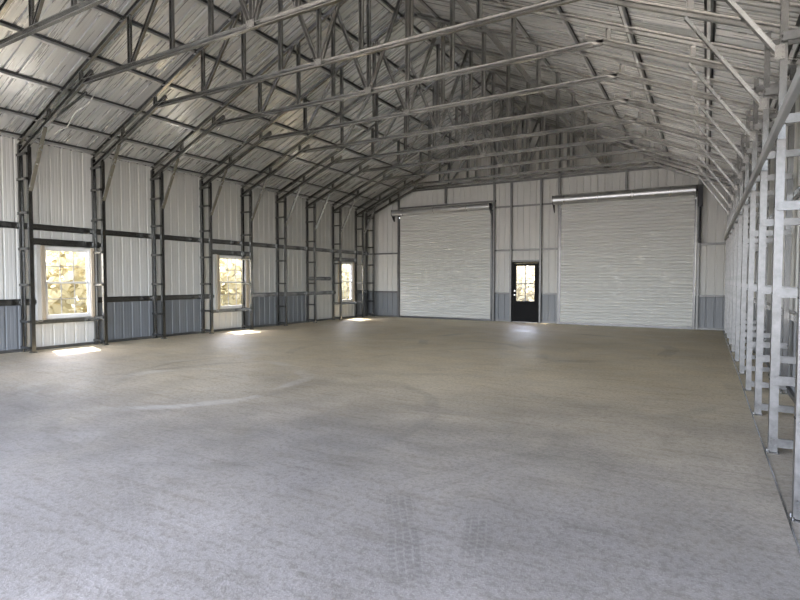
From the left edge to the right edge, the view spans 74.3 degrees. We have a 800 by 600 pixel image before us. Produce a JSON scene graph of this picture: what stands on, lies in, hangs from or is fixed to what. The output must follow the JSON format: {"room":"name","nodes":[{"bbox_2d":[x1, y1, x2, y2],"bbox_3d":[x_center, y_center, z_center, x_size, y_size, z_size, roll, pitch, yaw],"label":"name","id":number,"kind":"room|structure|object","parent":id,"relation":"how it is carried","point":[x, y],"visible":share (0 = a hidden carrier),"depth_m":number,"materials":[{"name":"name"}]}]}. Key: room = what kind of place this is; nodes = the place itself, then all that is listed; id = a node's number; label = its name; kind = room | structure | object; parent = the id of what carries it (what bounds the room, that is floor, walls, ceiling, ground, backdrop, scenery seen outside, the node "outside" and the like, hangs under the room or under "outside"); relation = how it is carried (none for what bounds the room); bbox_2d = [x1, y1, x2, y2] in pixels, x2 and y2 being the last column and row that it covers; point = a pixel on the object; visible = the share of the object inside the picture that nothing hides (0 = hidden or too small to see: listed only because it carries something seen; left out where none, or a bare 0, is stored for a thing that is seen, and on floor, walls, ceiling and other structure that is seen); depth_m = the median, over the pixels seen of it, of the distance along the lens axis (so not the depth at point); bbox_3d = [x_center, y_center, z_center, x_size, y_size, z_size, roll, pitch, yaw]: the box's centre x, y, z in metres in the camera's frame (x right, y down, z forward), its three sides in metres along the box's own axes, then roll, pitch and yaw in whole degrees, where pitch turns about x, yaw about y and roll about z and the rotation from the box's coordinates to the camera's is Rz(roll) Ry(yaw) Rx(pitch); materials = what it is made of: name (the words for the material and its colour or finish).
{"room":"empty metal warehouse","nodes":[
{"label":"empty metal warehouse","id":0,"kind":"room"},
{"bbox_2d":[0,136,368,350],"bbox_3d":[-6.419,-1.205,13.566,0.023,4.417,20.320,1,2,30],"label":"wall","id":1,"kind":"structure","parent":0,"point":[61,194],"depth_m":13.69,"materials":[{"name":"white metal"}]},
{"bbox_2d":[0,299,36,305],"bbox_3d":[-9.609,0.154,8.026,0.046,0.134,7.455,1,2,30],"label":"girt","id":2,"kind":"object","parent":1,"relation":"attached to","point":[4,302],"depth_m":10.86,"materials":[{"name":"metal"}]},
{"bbox_2d":[34,238,102,323],"bbox_3d":[-7.414,-0.419,11.781,0.150,1.830,1.495,1,2,30],"label":"window","id":3,"kind":"structure","parent":1,"relation":"in","point":[41,284],"depth_m":11.66,"materials":[{"name":"white plastic"}]},
{"bbox_2d":[98,294,213,302],"bbox_3d":[-6.248,-0.055,13.833,0.046,0.134,3.420,1,2,30],"label":"girt","id":4,"kind":"object","parent":1,"relation":"attached to","point":[193,296],"depth_m":13.49,"materials":[{"name":"metal"}]},
{"bbox_2d":[0,221,368,254],"bbox_3d":[-6.401,-1.635,13.506,0.046,0.134,20.260,1,2,30],"label":"girt","id":5,"kind":"object","parent":1,"relation":"attached to","point":[3,224],"depth_m":13.42,"materials":[{"name":"metal"}]},
{"bbox_2d":[0,315,368,353],"bbox_3d":[-6.396,0.953,13.619,0.046,0.060,20.300,1,2,30],"label":"baseboard","id":6,"kind":"structure","parent":1,"relation":"attached to","point":[255,326],"depth_m":13.39,"materials":[{"name":"metal"}]},
{"bbox_2d":[213,250,249,312],"bbox_3d":[-5.048,-0.567,15.870,0.150,1.830,1.560,1,2,30],"label":"window","id":7,"kind":"structure","parent":1,"relation":"in","point":[217,308],"depth_m":15.69,"materials":[{"name":"white plastic"}]},
{"bbox_2d":[253,291,335,296],"bbox_3d":[-3.600,-0.221,18.409,0.046,0.134,4.480,1,2,30],"label":"girt","id":8,"kind":"object","parent":1,"relation":"attached to","point":[268,294],"depth_m":18.19,"materials":[{"name":"metal"}]},
{"bbox_2d":[309,277,330,279],"bbox_3d":[-2.972,-0.789,19.473,0.046,0.134,1.388,1,2,30],"label":"girt","id":9,"kind":"object","parent":1,"relation":"attached to","point":[310,278],"depth_m":19.54,"materials":[{"name":"metal"}]},
{"bbox_2d":[334,257,356,304],"bbox_3d":[-2.169,-0.746,20.845,0.150,1.830,1.420,1,2,30],"label":"window","id":10,"kind":"structure","parent":1,"relation":"in","point":[346,261],"depth_m":20.94,"materials":[{"name":"white plastic"}]},
{"bbox_2d":[0,316,799,599],"bbox_3d":[-0.688,1.218,10.192,13.480,0.200,20.670,1,2,30],"label":"floor","id":11,"kind":"structure","parent":0,"point":[369,457],"depth_m":4.20,"materials":[{"name":"concrete"}]},
{"bbox_2d":[15,144,36,352],"bbox_3d":[-7.679,-1.061,10.847,0.440,4.287,0.129,1,2,30],"label":"lattice column","id":12,"kind":"structure","parent":11,"relation":"on","point":[20,178],"depth_m":10.82,"materials":[{"name":"metal"}]},
{"bbox_2d":[27,127,46,193],"bbox_3d":[-7.240,-2.774,10.530,0.670,1.254,0.092,1,2,30],"label":"knee brace","id":13,"kind":"object","parent":12,"relation":"attached to","point":[44,129],"visible":1,"depth_m":10.52,"materials":[{"name":"metal"}]},
{"bbox_2d":[17,0,344,152],"bbox_3d":[-2.113,-4.468,7.502,13.296,3.214,0.072,1,2,30],"label":"roof truss","id":14,"kind":"object","parent":12,"relation":"on","point":[251,16],"visible":0.99,"depth_m":8.73,"materials":[{"name":"metal"}]},
{"bbox_2d":[90,158,108,344],"bbox_3d":[-6.924,-1.108,12.152,0.440,4.287,0.129,1,2,30],"label":"lattice column","id":15,"kind":"structure","parent":11,"relation":"on","point":[101,189],"depth_m":12.11,"materials":[{"name":"metal"}]},
{"bbox_2d":[101,144,120,202],"bbox_3d":[-6.485,-2.821,11.835,0.670,1.254,0.092,1,2,30],"label":"knee brace","id":16,"kind":"object","parent":15,"relation":"attached to","point":[118,146],"visible":1,"depth_m":11.82,"materials":[{"name":"metal"}]},
{"bbox_2d":[91,0,799,166],"bbox_3d":[-1.358,-4.515,8.807,13.296,3.214,0.072,1,2,30],"label":"roof truss","id":17,"kind":"object","parent":15,"relation":"on","point":[478,20],"visible":0.95,"depth_m":8.44,"materials":[{"name":"metal"}]},
{"bbox_2d":[150,170,166,338],"bbox_3d":[-6.169,-1.155,13.457,0.440,4.287,0.129,1,2,30],"label":"lattice column","id":18,"kind":"structure","parent":11,"relation":"on","point":[160,178],"depth_m":13.43,"materials":[{"name":"metal"}]},
{"bbox_2d":[160,158,179,210],"bbox_3d":[-5.730,-2.868,13.140,0.670,1.254,0.092,1,2,30],"label":"knee brace","id":19,"kind":"object","parent":18,"relation":"attached to","point":[177,159],"visible":1,"depth_m":13.13,"materials":[{"name":"metal"}]},
{"bbox_2d":[150,0,797,177],"bbox_3d":[-0.603,-4.562,10.111,13.296,3.214,0.072,1,2,30],"label":"roof truss","id":20,"kind":"object","parent":18,"relation":"on","point":[592,41],"visible":0.91,"depth_m":9.24,"materials":[{"name":"metal"}]},
{"bbox_2d":[199,180,213,333],"bbox_3d":[-5.414,-1.203,14.761,0.440,4.287,0.129,1,2,30],"label":"lattice column","id":21,"kind":"structure","parent":11,"relation":"on","point":[201,187],"depth_m":14.73,"materials":[{"name":"metal"}]},
{"bbox_2d":[209,169,227,216],"bbox_3d":[-4.975,-2.915,14.444,0.670,1.254,0.092,1,2,30],"label":"knee brace","id":22,"kind":"object","parent":21,"relation":"attached to","point":[225,170],"visible":1,"depth_m":14.44,"materials":[{"name":"metal"}]},
{"bbox_2d":[199,12,777,186],"bbox_3d":[0.152,-4.609,11.416,13.296,3.214,0.072,1,2,30],"label":"roof truss","id":23,"kind":"object","parent":21,"relation":"on","point":[607,74],"visible":0.84,"depth_m":10.61,"materials":[{"name":"metal"}]},
{"bbox_2d":[240,188,252,329],"bbox_3d":[-4.659,-1.250,16.066,0.440,4.287,0.129,1,2,30],"label":"lattice column","id":24,"kind":"structure","parent":11,"relation":"on","point":[242,195],"depth_m":16.03,"materials":[{"name":"metal"}]},
{"bbox_2d":[250,178,267,221],"bbox_3d":[-4.220,-2.962,15.749,0.670,1.254,0.092,1,2,30],"label":"knee brace","id":25,"kind":"object","parent":24,"relation":"attached to","point":[265,180],"visible":1,"depth_m":15.73,"materials":[{"name":"metal"}]},
{"bbox_2d":[241,38,771,194],"bbox_3d":[0.907,-4.656,12.720,13.296,3.214,0.072,1,2,30],"label":"roof truss","id":26,"kind":"object","parent":24,"relation":"on","point":[619,99],"visible":0.86,"depth_m":12.27,"materials":[{"name":"metal"}]},
{"bbox_2d":[275,195,287,325],"bbox_3d":[-3.904,-1.297,17.370,0.440,4.287,0.129,1,2,30],"label":"lattice column","id":27,"kind":"structure","parent":11,"relation":"on","point":[277,202],"depth_m":17.34,"materials":[{"name":"metal"}]},
{"bbox_2d":[284,186,300,226],"bbox_3d":[-3.465,-3.010,17.053,0.670,1.254,0.092,1,2,30],"label":"knee brace","id":28,"kind":"object","parent":27,"relation":"attached to","point":[299,188],"visible":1,"depth_m":17.04,"materials":[{"name":"metal"}]},
{"bbox_2d":[276,62,761,200],"bbox_3d":[1.662,-4.703,14.025,13.296,3.214,0.072,1,2,30],"label":"roof truss","id":29,"kind":"object","parent":27,"relation":"on","point":[462,140],"visible":0.83,"depth_m":13.55,"materials":[{"name":"metal"}]},
{"bbox_2d":[305,201,316,322],"bbox_3d":[-3.149,-1.344,18.675,0.440,4.287,0.129,1,2,30],"label":"lattice column","id":30,"kind":"structure","parent":11,"relation":"on","point":[314,204],"depth_m":18.66,"materials":[{"name":"metal"}]},
{"bbox_2d":[314,193,329,230],"bbox_3d":[-2.710,-3.057,18.358,0.670,1.254,0.092,1,2,30],"label":"knee brace","id":31,"kind":"object","parent":30,"relation":"attached to","point":[328,195],"visible":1,"depth_m":18.35,"materials":[{"name":"metal"}]},
{"bbox_2d":[306,81,751,206],"bbox_3d":[2.417,-4.750,15.329,13.296,3.214,0.072,1,2,30],"label":"roof truss","id":32,"kind":"object","parent":30,"relation":"on","point":[635,135],"visible":0.75,"depth_m":14.91,"materials":[{"name":"metal"}]},
{"bbox_2d":[331,206,341,319],"bbox_3d":[-2.394,-1.391,19.979,0.440,4.287,0.129,1,2,30],"label":"lattice column","id":33,"kind":"structure","parent":11,"relation":"on","point":[340,209],"depth_m":19.93,"materials":[{"name":"metal"}]},
{"bbox_2d":[340,199,354,233],"bbox_3d":[-1.955,-3.104,19.662,0.670,1.254,0.092,1,2,30],"label":"knee brace","id":34,"kind":"object","parent":33,"relation":"attached to","point":[352,204],"visible":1,"depth_m":19.64,"materials":[{"name":"metal"}]},
{"bbox_2d":[331,98,744,211],"bbox_3d":[3.172,-4.797,16.634,13.296,3.214,0.072,1,2,30],"label":"roof truss","id":35,"kind":"object","parent":33,"relation":"on","point":[641,148],"visible":0.8,"depth_m":16.35,"materials":[{"name":"metal"}]},
{"bbox_2d":[354,211,364,317],"bbox_3d":[-1.639,-1.438,21.284,0.440,4.287,0.129,1,2,30],"label":"lattice column","id":36,"kind":"structure","parent":11,"relation":"on","point":[355,216],"depth_m":21.25,"materials":[{"name":"metal"}]},
{"bbox_2d":[362,204,376,236],"bbox_3d":[-1.200,-3.151,20.967,0.670,1.254,0.092,1,2,30],"label":"knee brace","id":37,"kind":"object","parent":36,"relation":"attached to","point":[363,235],"visible":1,"depth_m":20.96,"materials":[{"name":"metal"}]},
{"bbox_2d":[355,109,743,215],"bbox_3d":[3.927,-4.845,17.939,13.296,3.214,0.072,1,2,30],"label":"roof truss","id":38,"kind":"object","parent":36,"relation":"on","point":[515,170],"visible":0.78,"depth_m":17.69,"materials":[{"name":"metal"}]},
{"bbox_2d":[365,213,374,316],"bbox_3d":[-1.251,-1.462,21.955,0.440,4.287,0.129,1,2,30],"label":"lattice column","id":39,"kind":"structure","parent":11,"relation":"on","point":[366,214],"depth_m":21.93,"materials":[{"name":"metal"}]},
{"bbox_2d":[366,118,744,217],"bbox_3d":[4.316,-4.869,18.610,13.296,3.214,0.072,1,2,30],"label":"roof truss","id":40,"kind":"object","parent":39,"relation":"on","point":[649,164],"visible":0.67,"depth_m":18.19,"materials":[{"name":"metal"}]},
{"bbox_2d":[397,193,399,316],"bbox_3d":[-0.058,-1.809,21.486,0.070,5.018,0.070,1,2,30],"label":"stud","id":41,"kind":"object","parent":11,"relation":"on","point":[399,193],"visible":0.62,"depth_m":21.47,"materials":[{"name":"metal"}]},
{"bbox_2d":[492,135,495,320],"bbox_3d":[3.458,-2.622,19.422,0.070,6.804,0.070,1,2,30],"label":"stud","id":42,"kind":"object","parent":11,"relation":"on","point":[494,144],"visible":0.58,"depth_m":19.41,"materials":[{"name":"metal"}]},
{"bbox_2d":[509,182,512,321],"bbox_3d":[4.015,-1.723,19.133,0.070,5.030,0.070,1,2,30],"label":"stud","id":43,"kind":"object","parent":11,"relation":"on","point":[511,183],"visible":1,"depth_m":19.10,"materials":[{"name":"metal"}]},
{"bbox_2d":[538,179,541,322],"bbox_3d":[4.945,-1.702,18.595,0.070,5.030,0.070,1,2,30],"label":"stud","id":44,"kind":"object","parent":11,"relation":"on","point":[540,229],"visible":0.92,"depth_m":18.57,"materials":[{"name":"metal"}]},
{"bbox_2d":[557,133,560,323],"bbox_3d":[5.492,-2.545,18.248,0.070,6.743,0.070,1,2,30],"label":"stud","id":45,"kind":"object","parent":11,"relation":"on","point":[559,163],"visible":0.81,"depth_m":18.22,"materials":[{"name":"metal"}]},
{"bbox_2d":[695,180,700,329],"bbox_3d":[9.135,-1.536,16.176,0.070,4.890,0.070,1,2,30],"label":"stud","id":46,"kind":"object","parent":11,"relation":"on","point":[699,181],"visible":0.69,"depth_m":16.18,"materials":[{"name":"metal"}]},
{"bbox_2d":[698,327,723,329],"bbox_3d":[9.688,0.886,16.029,1.150,0.060,0.047,1,2,30],"label":"base rail","id":47,"kind":"object","parent":11,"relation":"on","point":[701,328],"visible":0.64,"depth_m":16.12,"materials":[{"name":"metal"}]},
{"bbox_2d":[724,189,742,330],"bbox_3d":[9.853,-1.210,15.538,0.485,4.287,0.129,1,2,30],"label":"lattice column","id":48,"kind":"structure","parent":11,"relation":"on","point":[728,189],"depth_m":15.61,"materials":[{"name":"metal"}]},
{"bbox_2d":[724,185,743,333],"bbox_3d":[9.465,-1.186,14.867,0.485,4.287,0.129,1,2,30],"label":"lattice column","id":49,"kind":"structure","parent":11,"relation":"on","point":[725,332],"depth_m":14.96,"materials":[{"name":"metal"}]},
{"bbox_2d":[697,175,728,214],"bbox_3d":[8.946,-3.019,15.100,0.819,1.192,0.092,1,2,30],"label":"knee brace","id":50,"kind":"object","parent":49,"relation":"attached to","point":[707,187],"visible":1,"depth_m":15.07,"materials":[{"name":"metal"}]},
{"bbox_2d":[726,171,750,338],"bbox_3d":[8.710,-1.139,13.562,0.485,4.287,0.129,1,2,30],"label":"lattice column","id":51,"kind":"structure","parent":11,"relation":"on","point":[731,189],"depth_m":13.62,"materials":[{"name":"metal"}]},
{"bbox_2d":[696,165,731,207],"bbox_3d":[8.191,-2.972,13.795,0.819,1.192,0.092,1,2,30],"label":"knee brace","id":52,"kind":"object","parent":51,"relation":"attached to","point":[698,167],"visible":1,"depth_m":13.75,"materials":[{"name":"metal"}]},
{"bbox_2d":[728,165,756,344],"bbox_3d":[7.955,-1.091,12.258,0.485,4.287,0.129,1,2,30],"label":"lattice column","id":53,"kind":"structure","parent":11,"relation":"on","point":[734,173],"depth_m":12.34,"materials":[{"name":"metal"}]},
{"bbox_2d":[695,153,733,199],"bbox_3d":[7.436,-2.925,12.491,0.819,1.192,0.092,1,2,30],"label":"knee brace","id":54,"kind":"object","parent":53,"relation":"attached to","point":[696,154],"visible":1,"depth_m":12.46,"materials":[{"name":"metal"}]},
{"bbox_2d":[731,144,761,352],"bbox_3d":[7.200,-1.044,10.953,0.485,4.287,0.129,1,2,30],"label":"lattice column","id":55,"kind":"structure","parent":11,"relation":"on","point":[760,145],"depth_m":11.00,"materials":[{"name":"metal"}]},
{"bbox_2d":[694,138,737,190],"bbox_3d":[6.681,-2.878,11.186,0.819,1.192,0.092,1,2,30],"label":"knee brace","id":56,"kind":"object","parent":55,"relation":"attached to","point":[735,187],"visible":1,"depth_m":11.15,"materials":[{"name":"metal"}]},
{"bbox_2d":[734,128,770,363],"bbox_3d":[6.445,-0.997,9.649,0.485,4.287,0.129,1,2,30],"label":"lattice column","id":57,"kind":"structure","parent":11,"relation":"on","point":[743,139],"depth_m":9.70,"materials":[{"name":"metal"}]},
{"bbox_2d":[692,120,741,178],"bbox_3d":[5.926,-2.831,9.882,0.819,1.192,0.092,1,2,30],"label":"knee brace","id":58,"kind":"object","parent":57,"relation":"attached to","point":[739,174],"visible":1,"depth_m":9.85,"materials":[{"name":"metal"}]},
{"bbox_2d":[738,100,777,375],"bbox_3d":[5.690,-0.950,8.344,0.485,4.287,0.129,1,2,30],"label":"lattice column","id":59,"kind":"structure","parent":11,"relation":"on","point":[748,150],"depth_m":8.40,"materials":[{"name":"metal"}]},
{"bbox_2d":[690,95,747,162],"bbox_3d":[5.171,-2.784,8.577,0.819,1.192,0.092,1,2,30],"label":"knee brace","id":60,"kind":"object","parent":59,"relation":"attached to","point":[744,157],"visible":1,"depth_m":8.54,"materials":[{"name":"metal"}]},
{"bbox_2d":[723,331,799,554],"bbox_3d":[4.686,1.233,7.199,0.012,0.005,20.270,1,2,30],"label":"strip","id":61,"kind":"object","parent":11,"relation":"on","point":[775,481],"visible":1,"depth_m":4.05,"materials":[{"name":"metal"}]},
{"bbox_2d":[744,65,796,393],"bbox_3d":[4.935,-0.903,7.039,0.485,4.287,0.129,1,2,30],"label":"lattice column","id":62,"kind":"structure","parent":11,"relation":"on","point":[750,343],"depth_m":7.03,"materials":[{"name":"metal"}]},
{"bbox_2d":[688,63,755,140],"bbox_3d":[4.416,-2.736,7.273,0.819,1.192,0.092,1,2,30],"label":"knee brace","id":63,"kind":"object","parent":62,"relation":"attached to","point":[752,135],"visible":1,"depth_m":7.24,"materials":[{"name":"metal"}]},
{"bbox_2d":[753,32,799,415],"bbox_3d":[4.180,-0.856,5.735,0.485,4.287,0.129,1,2,30],"label":"lattice column","id":64,"kind":"structure","parent":11,"relation":"on","point":[762,290],"depth_m":5.80,"materials":[{"name":"metal"}]},
{"bbox_2d":[684,16,766,109],"bbox_3d":[3.661,-2.689,5.968,0.819,1.192,0.092,1,2,30],"label":"knee brace","id":65,"kind":"object","parent":64,"relation":"attached to","point":[762,102],"visible":1,"depth_m":5.94,"materials":[{"name":"metal"}]},
{"bbox_2d":[766,0,799,454],"bbox_3d":[3.425,-0.809,4.430,0.485,4.287,0.129,1,2,30],"label":"lattice column","id":66,"kind":"structure","parent":11,"relation":"on","point":[780,205],"depth_m":4.51,"materials":[{"name":"metal"}]},
{"bbox_2d":[724,0,784,59],"bbox_3d":[2.906,-2.642,4.664,0.819,1.192,0.092,1,2,30],"label":"knee brace","id":67,"kind":"object","parent":66,"relation":"attached to","point":[778,51],"visible":1,"depth_m":4.55,"materials":[{"name":"metal"}]},
{"bbox_2d":[724,64,799,239],"bbox_3d":[4.625,-1.499,6.991,0.045,0.080,20.020,1,2,30],"label":"stringer","id":68,"kind":"object","parent":66,"relation":"attached to","point":[793,92],"visible":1,"depth_m":4.38,"materials":[{"name":"metal"}]},
{"bbox_2d":[789,234,799,522],"bbox_3d":[2.670,-0.762,3.126,0.485,4.287,0.129,1,2,30],"label":"lattice column","id":69,"kind":"structure","parent":11,"relation":"on","point":[794,514],"depth_m":3.27,"materials":[{"name":"metal"}]},
{"bbox_2d":[0,0,107,48],"bbox_3d":[-2.868,-4.420,6.198,13.296,3.214,0.072,1,2,30],"label":"roof truss","id":70,"kind":"object","parent":69,"relation":"on","point":[34,26],"visible":1,"depth_m":7.55,"materials":[{"name":"metal"}]},
{"bbox_2d":[0,130,367,210],"bbox_3d":[-6.315,-3.447,13.425,0.128,0.093,20.260,1,2,30],"label":"purlin","id":71,"kind":"structure","parent":70,"relation":"attached to","point":[2,132],"depth_m":13.18,"materials":[{"name":"metal"}]},
{"bbox_2d":[0,0,799,209],"bbox_3d":[-0.617,-4.720,10.081,13.940,3.099,20.920,1,2,30],"label":"ceiling","id":72,"kind":"structure","parent":0,"point":[85,30],"depth_m":11.02,"materials":[{"name":"grey metal"}]},
{"bbox_2d":[0,107,383,203],"bbox_3d":[-5.778,-3.708,13.105,0.128,0.093,20.260,1,2,30],"label":"purlin","id":73,"kind":"structure","parent":72,"relation":"attached to","point":[2,110],"depth_m":12.62,"materials":[{"name":"metal"}]},
{"bbox_2d":[0,68,397,189],"bbox_3d":[-4.972,-4.098,12.625,0.128,0.093,20.260,1,2,30],"label":"purlin","id":74,"kind":"structure","parent":72,"relation":"attached to","point":[11,74],"depth_m":11.76,"materials":[{"name":"metal"}]},
{"bbox_2d":[53,91,87,120],"bbox_3d":[-6.463,-3.767,10.297,1.213,0.391,0.040,1,2,29],"label":"brace","id":75,"kind":"object","parent":74,"relation":"attached to","point":[82,95],"visible":0.73,"depth_m":10.21,"materials":[{"name":"metal"}]},
{"bbox_2d":[54,86,97,134],"bbox_3d":[-6.419,-3.725,10.424,1.558,0.725,0.075,1,2,30],"label":"cable","id":76,"kind":"object","parent":74,"relation":"hanging from","point":[97,86],"visible":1,"depth_m":10.31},
{"bbox_2d":[0,20,421,177],"bbox_3d":[-4.141,-4.502,12.129,0.128,0.093,20.260,1,2,30],"label":"purlin","id":77,"kind":"structure","parent":72,"relation":"attached to","point":[3,24],"depth_m":10.66,"materials":[{"name":"metal"}]},
{"bbox_2d":[77,0,444,163],"bbox_3d":[-3.300,-4.909,11.628,0.128,0.093,20.260,1,2,30],"label":"purlin","id":78,"kind":"structure","parent":72,"relation":"attached to","point":[98,8],"depth_m":10.87,"materials":[{"name":"metal"}]},
{"bbox_2d":[192,0,466,149],"bbox_3d":[-2.460,-5.316,11.127,0.128,0.093,20.260,1,2,30],"label":"purlin","id":79,"kind":"structure","parent":72,"relation":"attached to","point":[204,3],"depth_m":11.60,"materials":[{"name":"metal"}]},
{"bbox_2d":[301,0,490,134],"bbox_3d":[-1.620,-5.724,10.626,0.128,0.093,20.260,1,2,30],"label":"purlin","id":80,"kind":"structure","parent":72,"relation":"attached to","point":[352,37],"depth_m":12.50,"materials":[{"name":"metal"}]},
{"bbox_2d":[376,0,514,115],"bbox_3d":[-0.806,-6.119,10.140,0.128,0.093,20.260,1,2,30],"label":"purlin","id":81,"kind":"structure","parent":72,"relation":"attached to","point":[384,3],"depth_m":12.58,"materials":[{"name":"metal"}]},
{"bbox_2d":[402,0,525,111],"bbox_3d":[-0.424,-6.110,9.919,0.128,0.093,20.260,1,2,30],"label":"purlin","id":82,"kind":"structure","parent":72,"relation":"attached to","point":[429,23],"depth_m":13.10,"materials":[{"name":"metal"}]},
{"bbox_2d":[417,0,535,112],"bbox_3d":[-0.043,-5.908,9.707,0.128,0.093,20.260,1,2,30],"label":"purlin","id":83,"kind":"structure","parent":72,"relation":"attached to","point":[421,2],"depth_m":12.23,"materials":[{"name":"metal"}]},
{"bbox_2d":[455,0,563,122],"bbox_3d":[0.787,-5.467,9.242,0.128,0.093,20.260,1,2,30],"label":"purlin","id":84,"kind":"structure","parent":72,"relation":"attached to","point":[456,2],"depth_m":11.43,"materials":[{"name":"metal"}]},
{"bbox_2d":[498,0,602,138],"bbox_3d":[1.635,-5.016,8.768,0.128,0.093,20.260,1,2,30],"label":"purlin","id":85,"kind":"structure","parent":72,"relation":"attached to","point":[519,26],"depth_m":10.62,"materials":[{"name":"metal"}]},
{"bbox_2d":[554,6,635,148],"bbox_3d":[2.483,-4.566,8.293,0.128,0.093,20.260,1,2,30],"label":"purlin","id":86,"kind":"structure","parent":72,"relation":"attached to","point":[567,25],"depth_m":10.29,"materials":[{"name":"metal"}]},
{"bbox_2d":[617,6,669,158],"bbox_3d":[3.348,-4.107,7.809,0.128,0.093,20.260,1,2,30],"label":"purlin","id":87,"kind":"structure","parent":72,"relation":"attached to","point":[623,11],"depth_m":8.96,"materials":[{"name":"metal"}]},
{"bbox_2d":[704,0,715,169],"bbox_3d":[4.274,-3.615,7.291,0.128,0.093,20.260,1,2,30],"label":"purlin","id":88,"kind":"structure","parent":72,"relation":"attached to","point":[709,5],"depth_m":7.71,"materials":[{"name":"metal"}]},
{"bbox_2d":[744,14,799,174],"bbox_3d":[5.078,-3.188,6.841,0.128,0.093,20.260,1,2,30],"label":"purlin","id":89,"kind":"structure","parent":72,"relation":"attached to","point":[793,50],"depth_m":6.82,"materials":[{"name":"metal"}]},
{"bbox_2d":[369,119,739,328],"bbox_3d":[4.471,-2.862,18.957,13.380,7.361,0.023,1,2,30],"label":"wall","id":90,"kind":"structure","parent":0,"point":[526,219],"depth_m":18.71,"materials":[{"name":"white metal"}]},
{"bbox_2d":[391,203,492,320],"bbox_3d":[1.537,-1.424,20.444,4.230,4.329,0.432,1,2,30],"label":"door","id":91,"kind":"structure","parent":90,"relation":"in","point":[446,252],"depth_m":20.33,"materials":[{"name":"paint"}]},
{"bbox_2d":[400,200,495,208],"bbox_3d":[1.734,-3.681,20.456,4.150,0.060,0.055,1,2,30],"label":"girt","id":92,"kind":"object","parent":90,"relation":"attached to","point":[490,200],"depth_m":20.39,"materials":[{"name":"metal"}]},
{"bbox_2d":[444,189,446,203],"bbox_3d":[1.758,-4.003,20.356,0.070,0.570,0.070,1,2,30],"label":"stud","id":93,"kind":"object","parent":92,"relation":"on","point":[445,190],"visible":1,"depth_m":20.34,"materials":[{"name":"metal"}]},
{"bbox_2d":[495,203,551,207],"bbox_3d":[4.508,-3.378,18.861,2.420,0.060,0.055,1,2,30],"label":"girt","id":94,"kind":"object","parent":90,"relation":"attached to","point":[542,203],"depth_m":18.90,"materials":[{"name":"metal"}]},
{"bbox_2d":[511,262,538,322],"bbox_3d":[4.495,-0.284,18.947,0.985,2.170,0.180,1,2,30],"label":"door","id":95,"kind":"structure","parent":90,"relation":"in","point":[522,311],"depth_m":18.93,"materials":[{"name":"black paint"}]},
{"bbox_2d":[512,260,538,261],"bbox_3d":[4.511,-1.404,18.930,1.145,0.060,0.055,1,2,30],"label":"header","id":96,"kind":"object","parent":90,"relation":"attached to","point":[512,260],"depth_m":18.93,"materials":[{"name":"metal"}]},
{"bbox_2d":[495,248,556,250],"bbox_3d":[4.506,-1.799,18.920,2.420,0.060,0.055,1,2,30],"label":"girt","id":97,"kind":"object","parent":90,"relation":"attached to","point":[542,248],"depth_m":18.89,"materials":[{"name":"metal"}]},
{"bbox_2d":[413,167,661,191],"bbox_3d":[4.448,-4.269,18.863,9.100,0.060,0.055,1,2,30],"label":"girt","id":98,"kind":"object","parent":90,"relation":"attached to","point":[650,168],"depth_m":18.48,"materials":[{"name":"metal"}]},
{"bbox_2d":[552,184,702,329],"bbox_3d":[7.200,-1.329,17.134,4.490,4.400,0.494,1,2,30],"label":"door","id":99,"kind":"structure","parent":90,"relation":"in","point":[627,257],"depth_m":17.05,"materials":[{"name":"paint"}]},
{"bbox_2d":[567,184,697,194],"bbox_3d":[7.348,-3.553,17.212,4.300,0.060,0.055,1,2,30],"label":"girt","id":100,"kind":"object","parent":90,"relation":"attached to","point":[695,184],"depth_m":17.06,"materials":[{"name":"metal"}]},
{"bbox_2d":[625,171,627,189],"bbox_3d":[7.342,-3.876,17.129,0.070,0.570,0.070,1,2,30],"label":"stud","id":101,"kind":"object","parent":100,"relation":"on","point":[626,172],"visible":1,"depth_m":17.10,"materials":[{"name":"metal"}]},
{"bbox_2d":[699,295,724,296],"bbox_3d":[9.650,-0.113,16.003,1.190,0.060,0.055,1,2,30],"label":"girt","id":102,"kind":"object","parent":90,"relation":"attached to","point":[699,295],"depth_m":16.07,"materials":[{"name":"metal"}]},
{"bbox_2d":[700,242,725,244],"bbox_3d":[9.652,-1.702,15.945,1.190,0.060,0.055,1,2,30],"label":"girt","id":103,"kind":"object","parent":90,"relation":"attached to","point":[722,243],"depth_m":16.00,"materials":[{"name":"metal"}]},
{"bbox_2d":[753,62,799,392],"bbox_3d":[5.176,-0.942,6.865,0.023,4.417,20.320,1,2,30],"label":"wall","id":104,"kind":"structure","parent":0,"point":[796,175],"depth_m":7.24,"materials":[{"name":"white metal"}]},
{"bbox_2d":[754,298,796,322],"bbox_3d":[5.127,0.216,6.901,0.046,0.134,20.260,1,2,30],"label":"girt","id":105,"kind":"object","parent":104,"relation":"attached to","point":[792,314],"depth_m":7.00,"materials":[{"name":"metal"}]},
{"bbox_2d":[755,186,799,236],"bbox_3d":[5.129,-1.373,6.842,0.046,0.134,20.260,1,2,30],"label":"girt","id":106,"kind":"object","parent":104,"relation":"attached to","point":[796,194],"depth_m":6.80,"materials":[{"name":"metal"}]},
{"bbox_2d":[766,362,794,402],"bbox_3d":[5.136,1.215,6.955,0.046,0.060,20.300,1,2,30],"label":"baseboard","id":107,"kind":"structure","parent":104,"relation":"attached to","point":[791,393],"depth_m":6.84,"materials":[{"name":"metal"}]},
{"label":"outside","id":108,"kind":"structure","parent":0,"visible":0},
{"bbox_3d":[0.676,1.462,11.221,150.000,0.440,160.000,1,2,30],"label":"ground","id":109,"kind":"structure","parent":108,"visible":0},
{"bbox_2d":[46,251,534,314],"bbox_3d":[-0.914,-0.909,21.075,16.684,3.937,28.863,1,2,30],"label":"foliage","id":110,"kind":"object","parent":109,"relation":"on","point":[54,290],"visible":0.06,"depth_m":16.45,"materials":[{"name":"yellow plant"}]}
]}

